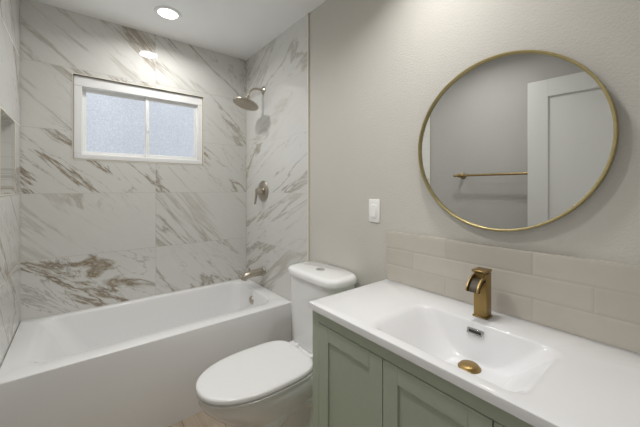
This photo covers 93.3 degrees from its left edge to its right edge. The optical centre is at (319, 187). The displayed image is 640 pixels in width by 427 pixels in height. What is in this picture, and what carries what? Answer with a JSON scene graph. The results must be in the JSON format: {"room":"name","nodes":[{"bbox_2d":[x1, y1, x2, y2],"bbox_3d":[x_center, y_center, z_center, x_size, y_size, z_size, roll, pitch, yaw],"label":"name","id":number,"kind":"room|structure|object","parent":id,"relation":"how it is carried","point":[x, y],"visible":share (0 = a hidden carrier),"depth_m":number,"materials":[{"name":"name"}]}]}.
{"room":"bathroom","nodes":[
{"label":"bathroom","id":0,"kind":"room"},
{"bbox_2d":[73,74,202,155],"bbox_3d":[-1.265,0.080,2.301,1.683,2.440,0.112,0,0,-38],"label":"wall","id":1,"kind":"structure","parent":0,"point":[152,88],"depth_m":2.27,"materials":[{"name":"beige paint"}]},
{"bbox_2d":[20,0,245,321],"bbox_3d":[-1.227,0.080,2.254,1.443,2.440,0.008,0,0,-38],"label":"tile","id":2,"kind":"structure","parent":1,"relation":"attached to","point":[93,233],"depth_m":2.10,"materials":[{"name":"tile"}]},
{"bbox_2d":[72,73,203,164],"bbox_3d":[-1.310,-0.465,2.252,0.833,0.562,0.112,0,0,-38],"label":"window","id":3,"kind":"structure","parent":1,"relation":"in","point":[116,121],"depth_m":2.21,"materials":[{"name":"white plastic"}]},
{"bbox_2d":[33,0,325,59],"bbox_3d":[-0.412,-1.190,1.230,1.703,0.100,2.870,0,0,-38],"label":"ceiling","id":4,"kind":"structure","parent":0,"point":[244,29],"depth_m":2.03,"materials":[{"name":"paint"}]},
{"bbox_2d":[154,6,181,19],"bbox_3d":[-0.990,-1.136,1.967,0.160,0.008,0.160,0,0,-38],"label":"recessed light","id":5,"kind":"object","parent":4,"relation":"in","point":[167,13],"visible":1,"depth_m":1.96,"materials":[{"name":"paint"}]},
{"bbox_2d":[168,411,232,426],"bbox_3d":[-0.412,1.350,1.230,1.703,0.100,2.870,0,0,-38],"label":"floor","id":6,"kind":"structure","parent":0,"point":[202,419],"depth_m":1.67,"materials":[{"name":"wood"}]},
{"bbox_2d":[0,278,291,426],"bbox_3d":[-0.989,1.048,1.954,1.439,0.505,0.753,0,0,-38],"label":"tub","id":7,"kind":"object","parent":6,"relation":"on","point":[148,361],"visible":0.96,"depth_m":1.65,"materials":[{"name":"white ceramic"}]},
{"bbox_2d":[196,261,356,426],"bbox_3d":[-0.217,0.878,1.517,0.771,0.852,0.440,0,0,-38],"label":"toilet","id":8,"kind":"object","parent":6,"relation":"on","point":[268,384],"visible":0.75,"depth_m":1.42,"materials":[{"name":"white ceramic"}]},
{"bbox_2d":[308,279,639,426],"bbox_3d":[0.452,0.869,0.917,0.472,0.862,1.005,0,0,-38],"label":"bathroom vanity","id":9,"kind":"object","parent":6,"relation":"on","point":[388,353],"visible":1,"depth_m":0.89,"materials":[{"name":"green paint"}]},
{"bbox_2d":[465,267,492,319],"bbox_3d":[0.532,0.357,1.014,0.107,0.161,0.048,0,0,-38],"label":"faucet","id":10,"kind":"object","parent":9,"relation":"on","point":[478,284],"visible":1,"depth_m":1.01,"materials":[{"name":"gold metal"}]},
{"bbox_2d":[309,0,639,287],"bbox_3d":[0.205,0.080,1.714,0.112,2.440,2.860,0,0,-38],"label":"wall","id":11,"kind":"structure","parent":0,"point":[383,74],"depth_m":1.35,"materials":[{"name":"beige paint"}]},
{"bbox_2d":[246,14,306,340],"bbox_3d":[-0.368,0.080,2.338,0.008,2.440,0.930,0,0,-38],"label":"tile","id":12,"kind":"structure","parent":11,"relation":"attached to","point":[276,162],"depth_m":2.26,"materials":[{"name":"tile"}]},
{"bbox_2d":[233,86,264,110],"bbox_3d":[-0.556,-0.721,2.367,0.251,0.203,0.202,0,0,-38],"label":"shower head","id":13,"kind":"object","parent":12,"relation":"attached to","point":[246,103],"visible":1,"depth_m":2.35},
{"bbox_2d":[241,267,265,280],"bbox_3d":[-0.533,0.674,2.386,0.190,0.097,0.076,0,0,-38],"label":"tub spout","id":14,"kind":"object","parent":12,"relation":"attached to","point":[246,276],"visible":1,"depth_m":2.37,"materials":[{"name":"silver metal"}]},
{"bbox_2d":[254,181,267,203],"bbox_3d":[-0.490,0.036,2.420,0.081,0.190,0.168,0,0,-38],"label":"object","id":15,"kind":"structure","parent":12,"relation":"attached to","point":[261,191],"depth_m":2.41,"materials":[{"name":"silver metal"}]},
{"bbox_2d":[307,13,308,261],"bbox_3d":[-0.076,0.080,1.970,0.011,2.440,0.010,0,0,-38],"label":"trim","id":16,"kind":"structure","parent":11,"relation":"attached to","point":[307,137],"depth_m":1.97,"materials":[{"name":"beige"}]},
{"bbox_2d":[369,199,379,222],"bbox_3d":[0.272,0.115,1.529,0.014,0.116,0.070,0,0,-38],"label":"switch plate","id":17,"kind":"object","parent":11,"relation":"attached to","point":[374,210],"visible":1,"depth_m":1.52,"materials":[{"name":"white plastic"}]},
{"bbox_2d":[386,231,639,353],"bbox_3d":[0.647,0.323,1.056,0.017,0.230,1.030,0,0,-38],"label":"backsplash","id":18,"kind":"structure","parent":11,"relation":"attached to","point":[595,300],"depth_m":0.98,"materials":[{"name":"beige tile"}]},
{"bbox_2d":[418,50,618,231],"bbox_3d":[0.626,-0.158,1.072,0.028,0.621,0.621,0,0,-38],"label":"round mirror","id":19,"kind":"object","parent":11,"relation":"attached to","point":[516,140],"visible":1,"depth_m":1.01,"materials":[{"name":"gold metal"}]},
{"bbox_3d":[-1.024,0.080,0.737,0.112,2.440,2.860,0,0,-39],"label":"wall","id":20,"kind":"structure","parent":0,"visible":0},
{"bbox_2d":[0,106,14,195],"bbox_3d":[-1.584,-0.165,1.467,0.098,0.402,0.392,0,0,-38],"label":"niche","id":21,"kind":"object","parent":20,"relation":"in","point":[5,155],"depth_m":1.62,"materials":[{"name":"tile"}]},
{"bbox_2d":[0,0,19,366],"bbox_3d":[-1.503,0.080,1.435,0.008,2.440,0.930,0,0,-38],"label":"tile","id":22,"kind":"structure","parent":20,"relation":"attached to","point":[9,204],"depth_m":1.55,"materials":[{"name":"tile"}]}
]}

